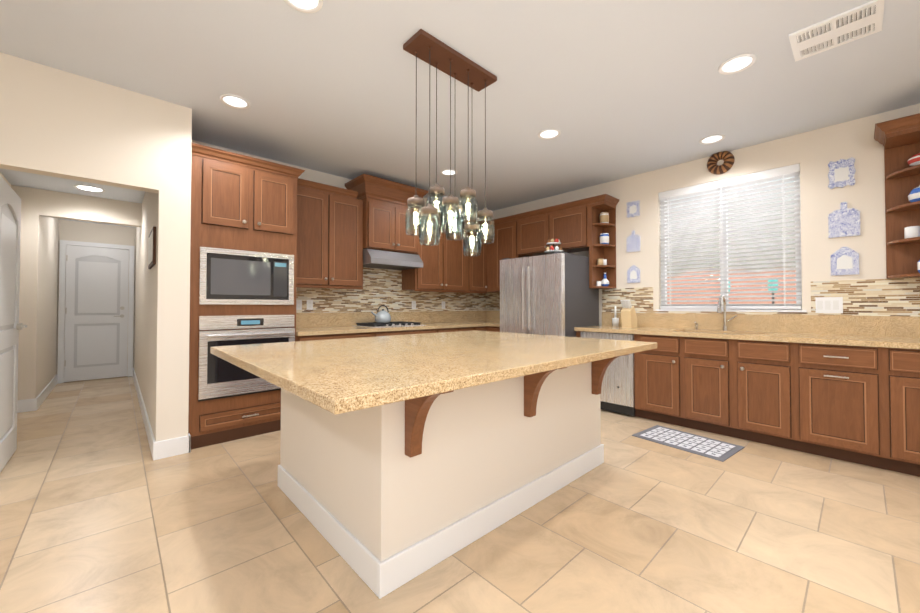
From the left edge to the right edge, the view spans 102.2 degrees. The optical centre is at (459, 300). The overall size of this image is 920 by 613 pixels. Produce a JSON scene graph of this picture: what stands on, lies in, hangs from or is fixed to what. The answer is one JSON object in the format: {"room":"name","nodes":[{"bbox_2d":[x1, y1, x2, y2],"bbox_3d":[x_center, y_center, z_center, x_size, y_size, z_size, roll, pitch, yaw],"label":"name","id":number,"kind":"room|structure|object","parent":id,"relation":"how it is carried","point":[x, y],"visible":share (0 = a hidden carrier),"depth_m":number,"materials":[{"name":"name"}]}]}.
{"room":"kitchen","nodes":[
{"label":"kitchen","id":0,"kind":"room"},
{"bbox_2d":[0,172,15,192],"bbox_3d":[-4.113,-0.031,3.102,0.120,2.480,2.620,1,-1,-43],"label":"wall","id":1,"kind":"structure","parent":0,"point":[13,187],"depth_m":3.97,"materials":[{"name":"beige paint"}]},
{"bbox_2d":[16,186,35,399],"bbox_3d":[-5.514,-0.002,4.892,0.140,2.480,2.150,1,-1,-43],"label":"wall","id":2,"kind":"structure","parent":0,"point":[27,295],"depth_m":4.10,"materials":[{"name":"beige paint"}]},
{"bbox_2d":[33,374,56,410],"bbox_3d":[-5.396,1.170,4.870,0.030,0.135,2.016,1,-1,-43],"label":"baseboard","id":3,"kind":"structure","parent":2,"relation":"attached to","point":[37,401],"depth_m":4.56,"materials":[{"name":"white wood"}]},
{"bbox_2d":[0,168,144,227],"bbox_3d":[-4.408,-1.293,4.234,1.200,0.080,4.650,1,-1,-43],"label":"ceiling","id":4,"kind":"structure","parent":0,"point":[26,179],"depth_m":4.09,"materials":[{"name":"white paint"}]},
{"bbox_2d":[74,185,104,192],"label":"recessed light","id":5,"kind":"object","parent":4,"relation":"in","point":[82,187],"depth_m":4.16,"materials":[{"name":"white"}]},
{"bbox_2d":[0,52,159,193],"bbox_3d":[-3.592,-0.188,1.719,3.400,2.750,0.120,1,-1,-43],"label":"wall","id":6,"kind":"structure","parent":0,"point":[54,122],"depth_m":2.54,"materials":[{"name":"beige paint"}]},
{"bbox_2d":[0,176,27,471],"bbox_3d":[-3.276,0.182,2.703,0.091,2.018,0.820,1,-1,-43],"label":"door leaf","id":7,"kind":"structure","parent":6,"relation":"in","point":[11,326],"depth_m":2.73,"materials":[{"name":"white wood"}]},
{"bbox_2d":[32,188,141,398],"bbox_3d":[-4.447,-0.009,4.498,0.870,2.480,0.120,1,-1,-43],"label":"wall","id":8,"kind":"structure","parent":0,"point":[42,211],"depth_m":4.53,"materials":[{"name":"beige paint"}]},
{"bbox_2d":[56,219,135,381],"bbox_3d":[-5.821,0.015,5.972,0.880,2.480,0.150,1,-1,-43],"label":"wall","id":9,"kind":"structure","parent":0,"point":[91,232],"depth_m":5.91,"materials":[{"name":"beige paint"}]},
{"bbox_2d":[57,240,133,382],"bbox_3d":[-5.754,0.171,5.897,0.850,2.165,0.044,1,-1,-43],"label":"door frame","id":10,"kind":"structure","parent":9,"relation":"attached to","point":[61,311],"depth_m":5.67,"materials":[{"name":"white wood"}]},
{"bbox_2d":[64,245,128,381],"bbox_3d":[-5.738,0.199,5.880,0.712,2.084,0.084,1,-1,-43],"label":"hall door","id":11,"kind":"structure","parent":9,"relation":"in","point":[96,320],"depth_m":5.87,"materials":[{"name":"white wood"}]},
{"bbox_2d":[134,100,191,441],"bbox_3d":[-3.854,-0.141,4.648,0.200,2.750,4.770,1,-1,-43],"label":"wall","id":12,"kind":"structure","parent":0,"point":[169,332],"depth_m":2.92,"materials":[{"name":"beige paint"}]},
{"bbox_2d":[133,368,157,459],"bbox_3d":[-3.885,1.164,4.484,0.040,0.135,4.636,1,-1,-43],"label":"baseboard","id":13,"kind":"structure","parent":12,"relation":"attached to","point":[153,445],"depth_m":3.38,"materials":[{"name":"white wood"}]},
{"bbox_2d":[148,226,155,268],"bbox_3d":[-2.644,-0.440,3.183,0.021,0.300,0.570,1,-1,-43],"label":"framed picture","id":14,"kind":"object","parent":12,"relation":"attached to","point":[152,250],"visible":0.89,"depth_m":3.02,"materials":[{"name":"brown wood"}]},
{"bbox_2d":[192,140,484,290],"bbox_3d":[-1.078,-0.136,4.979,4.320,2.750,0.120,1,-1,-43],"label":"wall","id":15,"kind":"structure","parent":0,"point":[322,177],"depth_m":4.35,"materials":[{"name":"beige paint"}]},
{"bbox_2d":[296,178,362,288],"bbox_3d":[-1.566,-0.711,4.218,0.863,1.106,0.339,1,-1,-43],"label":"upper cabinet","id":16,"kind":"object","parent":15,"relation":"attached to","point":[339,230],"depth_m":4.08,"materials":[{"name":"brown wood"}]},
{"bbox_2d":[344,174,427,257],"bbox_3d":[-0.922,-1.025,4.722,0.930,0.830,0.483,1,-1,-43],"label":"upper cabinet","id":17,"kind":"object","parent":15,"relation":"attached to","point":[381,204],"depth_m":4.49,"materials":[{"name":"brown wood"}]},
{"bbox_2d":[363,249,422,269],"bbox_3d":[-0.918,-0.510,4.709,0.752,0.180,0.498,1,-1,-43],"label":"range hood","id":18,"kind":"object","parent":17,"relation":"attached to","point":[380,259],"visible":0.84,"depth_m":4.52,"materials":[{"name":"silver metal"}]},
{"bbox_2d":[296,312,483,327],"bbox_3d":[-0.774,0.242,5.156,3.320,0.169,0.020,1,-1,-43],"label":"backsplash","id":19,"kind":"structure","parent":15,"relation":"attached to","point":[303,319],"depth_m":4.69,"materials":[{"name":"beige stone"}]},
{"bbox_2d":[402,210,467,292],"bbox_3d":[-0.346,-0.693,5.350,0.945,1.106,0.339,1,-1,-43],"label":"upper cabinet","id":20,"kind":"object","parent":15,"relation":"attached to","point":[445,265],"depth_m":5.21,"materials":[{"name":"brown wood"}]},
{"bbox_2d":[468,218,487,293],"bbox_3d":[0.160,-0.685,5.819,0.435,1.106,0.339,1,-1,-43],"label":"upper cabinet","id":21,"kind":"object","parent":15,"relation":"attached to","point":[477,265],"depth_m":5.71,"materials":[{"name":"brown wood"}]},
{"bbox_2d":[0,376,919,612],"bbox_3d":[-1.550,1.235,2.855,7.970,0.060,10.800,1,-1,-43],"label":"floor","id":22,"kind":"structure","parent":0,"point":[102,510],"depth_m":1.87,"materials":[{"name":"tile"}]},
{"bbox_2d":[188,143,304,448],"bbox_3d":[-2.045,-0.025,3.505,0.898,2.480,0.719,1,-1,-43],"label":"tall cabinet","id":23,"kind":"object","parent":22,"relation":"on","point":[243,262],"visible":0.9,"depth_m":3.23,"materials":[{"name":"brown wood"}]},
{"bbox_2d":[198,315,294,401],"bbox_3d":[-1.837,0.482,3.265,0.750,0.700,0.097,1,-1,-43],"label":"wall oven","id":24,"kind":"object","parent":23,"relation":"in","point":[219,379],"depth_m":3.18,"materials":[{"name":"silver metal"}]},
{"bbox_2d":[199,247,293,304],"bbox_3d":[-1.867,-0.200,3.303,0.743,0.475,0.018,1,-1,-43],"label":"microwave","id":25,"kind":"object","parent":23,"relation":"in","point":[227,275],"depth_m":3.27,"materials":[{"name":"silver metal"}]},
{"bbox_2d":[296,332,375,340],"bbox_3d":[-1.476,0.788,4.072,0.828,0.875,0.641,1,-1,-43],"label":"base cabinet","id":26,"kind":"object","parent":22,"relation":"on","point":[346,334],"depth_m":3.86,"materials":[{"name":"brown wood"}]},
{"bbox_2d":[296,320,499,335],"bbox_3d":[-0.556,0.343,4.919,3.320,0.041,0.660,1,-1,-43],"label":"countertop","id":27,"kind":"structure","parent":26,"relation":"on","point":[451,323],"depth_m":4.34,"materials":[{"name":"beige stone"}]},
{"bbox_2d":[352,321,425,327],"bbox_3d":[-0.884,0.298,4.644,0.760,0.040,0.504,1,-1,-43],"label":"cooktop","id":28,"kind":"object","parent":27,"relation":"in","point":[378,324],"depth_m":4.51,"materials":[{"name":"black metal"}]},
{"bbox_2d":[371,305,395,323],"bbox_3d":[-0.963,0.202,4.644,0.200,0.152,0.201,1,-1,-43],"label":"kettle","id":29,"kind":"object","parent":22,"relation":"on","point":[379,315],"depth_m":4.61,"materials":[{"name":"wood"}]},
{"bbox_2d":[376,328,443,335],"bbox_3d":[-0.814,0.797,4.687,0.980,0.875,0.641,1,-1,-43],"label":"base cabinet","id":30,"kind":"object","parent":22,"relation":"on","point":[422,330],"depth_m":4.51,"materials":[{"name":"brown wood"}]},
{"bbox_2d":[278,354,629,598],"bbox_3d":[0.019,0.762,2.502,1.892,0.876,1.520,1,-1,-43],"label":"kitchen island","id":31,"kind":"object","parent":22,"relation":"on","point":[404,459],"depth_m":1.83,"materials":[{"name":"beige paint"}]},
{"bbox_2d":[210,330,656,417],"bbox_3d":[-0.087,0.302,2.381,2.270,0.040,1.745,1,-1,-43],"label":"island countertop","id":32,"kind":"structure","parent":31,"relation":"on","point":[345,375],"depth_m":1.68,"materials":[{"name":"beige stone"}]},
{"bbox_2d":[444,328,463,331],"bbox_3d":[-0.346,0.804,5.120,0.445,0.875,0.641,1,-1,-43],"label":"base cabinet","id":33,"kind":"object","parent":22,"relation":"on","point":[445,329],"depth_m":4.93,"materials":[{"name":"brown wood"}]},
{"bbox_2d":[472,324,487,330],"bbox_3d":[0.082,0.810,5.468,0.336,0.875,0.713,1,-1,-43],"label":"base cabinet","id":34,"kind":"object","parent":22,"relation":"on","point":[480,327],"depth_m":5.28,"materials":[{"name":"brown wood"}]},
{"bbox_2d":[488,324,499,331],"bbox_3d":[0.771,0.809,5.401,0.705,0.875,0.515,1,-1,-43],"label":"base cabinet","id":35,"kind":"object","parent":22,"relation":"on","point":[491,327],"depth_m":5.25,"materials":[{"name":"brown wood"}]},
{"bbox_2d":[500,251,598,336],"bbox_3d":[1.125,0.340,4.760,0.936,1.768,0.910,1,-1,-43],"label":"refrigerator","id":36,"kind":"object","parent":22,"relation":"on","point":[552,294],"visible":0.62,"depth_m":4.42,"materials":[{"name":"grey metal"}]},
{"bbox_2d":[544,239,563,253],"bbox_3d":[1.165,-0.654,4.612,0.240,0.212,0.240,1,-1,-43],"label":"tiered tray","id":37,"kind":"object","parent":36,"relation":"on","point":[553,249],"visible":0.96,"depth_m":4.55,"materials":[{"name":"grey metal"}]},
{"bbox_2d":[632,425,744,461],"bbox_3d":[1.937,1.205,3.184,0.470,0.008,0.700,1,-1,-37],"label":"floor mat","id":38,"kind":"object","parent":22,"relation":"on","point":[718,450],"visible":1,"depth_m":3.13,"materials":[{"name":"grey"}]},
{"bbox_2d":[574,278,919,476],"bbox_3d":[2.801,0.520,3.220,0.705,1.383,3.600,1,-1,-43],"label":"base cabinet","id":39,"kind":"object","parent":22,"relation":"on","point":[844,385],"visible":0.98,"depth_m":3.08,"materials":[{"name":"brown wood"}]},
{"bbox_2d":[612,306,618,325],"bbox_3d":[1.906,0.192,4.550,0.078,0.250,0.080,1,-1,-43],"label":"utensil cup","id":40,"kind":"object","parent":39,"relation":"on","point":[615,321],"visible":1,"depth_m":4.53,"materials":[{"name":"white ceramic"}]},
{"bbox_2d":[620,300,636,327],"bbox_3d":[1.943,0.152,4.284,0.228,0.321,0.110,1,-1,-43],"label":"knife block","id":41,"kind":"object","parent":39,"relation":"on","point":[628,317],"visible":1,"depth_m":4.25,"materials":[{"name":"brown wood"}]},
{"bbox_2d":[694,295,737,330],"bbox_3d":[2.546,0.123,3.739,0.264,0.361,0.369,1,-1,-43],"label":"faucet","id":42,"kind":"object","parent":39,"relation":"on","point":[725,321],"visible":1,"depth_m":3.74,"materials":[{"name":"silver metal"}]},
{"bbox_2d":[0,0,919,210],"bbox_3d":[-0.176,-1.608,1.419,7.970,0.080,6.760,1,-1,-43],"label":"ceiling","id":43,"kind":"structure","parent":0,"point":[611,90],"depth_m":2.57,"materials":[{"name":"white paint"}]},
{"bbox_2d":[220,94,249,108],"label":"recessed light","id":44,"kind":"object","parent":43,"relation":"in","point":[234,101],"depth_m":2.88,"materials":[{"name":"white plastic"}]},
{"bbox_2d":[284,0,322,12],"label":"recessed light","id":45,"kind":"object","parent":43,"relation":"in","point":[305,6],"depth_m":1.96,"materials":[{"name":"white plastic"}]},
{"bbox_2d":[440,169,457,175],"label":"recessed light","id":46,"kind":"object","parent":43,"relation":"in","point":[446,172],"depth_m":4.41,"materials":[{"name":"white plastic"}]},
{"bbox_2d":[403,29,496,255],"bbox_3d":[-0.048,-0.934,2.406,0.655,1.236,0.219,1,-1,-43],"label":"pendant light","id":47,"kind":"object","parent":43,"relation":"hanging from","point":[426,47],"visible":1,"depth_m":2.36,"materials":[{"name":"clear glass"}]},
{"bbox_2d":[538,129,560,138],"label":"recessed light","id":48,"kind":"object","parent":43,"relation":"in","point":[547,133],"depth_m":3.41,"materials":[{"name":"white plastic"}]},
{"bbox_2d":[699,134,724,144],"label":"recessed light","id":49,"kind":"object","parent":43,"relation":"in","point":[711,139],"depth_m":3.53,"materials":[{"name":"white plastic"}]},
{"bbox_2d":[718,53,756,74],"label":"recessed light","id":50,"kind":"object","parent":43,"relation":"in","point":[737,64],"depth_m":2.43,"materials":[{"name":"white plastic"}]},
{"bbox_2d":[789,0,883,61],"bbox_3d":[2.169,-1.550,2.147,0.330,0.012,0.370,1,-1,-43],"label":"ceiling vent","id":51,"kind":"object","parent":43,"relation":"in","point":[858,22],"visible":1,"depth_m":2.13,"materials":[{"name":"white metal"}]},
{"bbox_2d":[486,103,919,325],"bbox_3d":[2.681,-0.152,3.992,0.150,2.750,6.680,1,-1,-43],"label":"wall","id":52,"kind":"structure","parent":0,"point":[813,153],"depth_m":3.38,"materials":[{"name":"beige paint"}]},
{"bbox_2d":[484,312,499,319],"bbox_3d":[0.821,0.253,5.863,0.019,0.169,1.112,1,-1,-43],"label":"backsplash","id":53,"kind":"structure","parent":52,"relation":"attached to","point":[487,315],"depth_m":6.16,"materials":[{"name":"beige stone"}]},
{"bbox_2d":[487,194,618,291],"bbox_3d":[1.189,-0.695,5.223,0.371,1.105,1.973,1,-1,-43],"label":"upper cabinet","id":54,"kind":"object","parent":52,"relation":"attached to","point":[575,226],"visible":0.83,"depth_m":4.85,"materials":[{"name":"brown wood"}]},
{"bbox_2d":[626,200,639,217],"bbox_3d":[2.103,-1.109,4.507,0.014,0.200,0.160,1,-1,-43],"label":"plaque","id":55,"kind":"object","parent":52,"relation":"attached to","point":[633,208],"visible":1,"depth_m":4.50,"materials":[{"name":"white ceramic"}]},
{"bbox_2d":[627,265,639,282],"bbox_3d":[2.103,-0.319,4.495,0.014,0.210,0.150,1,-1,-43],"label":"plaque","id":56,"kind":"object","parent":52,"relation":"attached to","point":[633,273],"visible":1,"depth_m":4.49,"materials":[{"name":"white ceramic"}]},
{"bbox_2d":[627,230,640,252],"bbox_3d":[2.103,-0.719,4.501,0.014,0.260,0.160,1,-1,-43],"label":"plaque","id":57,"kind":"object","parent":52,"relation":"attached to","point":[633,242],"visible":1,"depth_m":4.49,"materials":[{"name":"ceramic"}]},
{"bbox_2d":[707,151,734,174],"bbox_3d":[2.689,-1.434,3.842,0.064,0.240,0.240,1,-1,-43],"label":"wall decoration","id":58,"kind":"object","parent":52,"relation":"attached to","point":[727,158],"depth_m":3.82,"materials":[{"name":"brown wicker"}]},
{"bbox_2d":[656,173,806,311],"bbox_3d":[2.757,-0.571,3.891,0.145,1.375,1.280,1,-1,-43],"label":"window","id":59,"kind":"structure","parent":52,"relation":"in","point":[734,310],"depth_m":3.88,"materials":[{"name":"white"}]},
{"bbox_2d":[659,163,801,308],"bbox_3d":[2.739,-0.586,3.875,0.064,1.341,1.212,1,-1,-43],"label":"window blinds","id":60,"kind":"object","parent":59,"relation":"attached to","point":[757,177],"visible":0.98,"depth_m":3.80,"materials":[{"name":"white plastic"}]},
{"bbox_2d":[815,297,842,312],"bbox_3d":[3.238,0.042,3.257,0.006,0.140,0.170,1,-1,-43],"label":"switch plate","id":61,"kind":"object","parent":52,"relation":"attached to","point":[829,304],"visible":1,"depth_m":3.25,"materials":[{"name":"white plastic"}]},
{"bbox_2d":[828,157,855,188],"bbox_3d":[3.303,-1.099,3.213,0.014,0.250,0.170,1,-1,-43],"label":"plaque","id":62,"kind":"object","parent":52,"relation":"attached to","point":[841,173],"visible":1,"depth_m":3.21,"materials":[{"name":"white ceramic"}]},
{"bbox_2d":[828,202,859,237],"bbox_3d":[3.310,-0.699,3.199,0.014,0.300,0.190,1,-1,-43],"label":"plaque","id":63,"kind":"object","parent":52,"relation":"attached to","point":[843,220],"visible":1,"depth_m":3.19,"materials":[{"name":"ceramic"}]},
{"bbox_2d":[831,247,858,274],"bbox_3d":[3.310,-0.339,3.193,0.014,0.240,0.170,1,-1,-43],"label":"plaque","id":64,"kind":"object","parent":52,"relation":"attached to","point":[844,260],"visible":1,"depth_m":3.19,"materials":[{"name":"white ceramic"}]},
{"bbox_2d":[874,113,919,278],"bbox_3d":[3.445,-0.763,2.790,0.373,1.165,0.425,1,-1,-43],"label":"shelf unit","id":65,"kind":"object","parent":52,"relation":"attached to","point":[898,139],"visible":1,"depth_m":2.94,"materials":[{"name":"brown wood"}]},
{"label":"outside","id":66,"kind":"structure","parent":0,"visible":0},
{"bbox_2d":[666,177,795,303],"bbox_3d":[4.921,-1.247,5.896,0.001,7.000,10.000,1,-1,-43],"label":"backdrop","id":67,"kind":"structure","parent":66,"point":[770,302],"depth_m":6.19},
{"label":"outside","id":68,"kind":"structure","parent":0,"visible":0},
{"bbox_2d":[768,280,777,303],"bbox_3d":[3.771,0.506,4.460,0.097,1.550,0.097,-1,-1,32],"label":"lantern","id":69,"kind":"object","parent":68,"point":[771,289],"depth_m":4.45,"materials":[{"name":"teal metal"}]}
]}

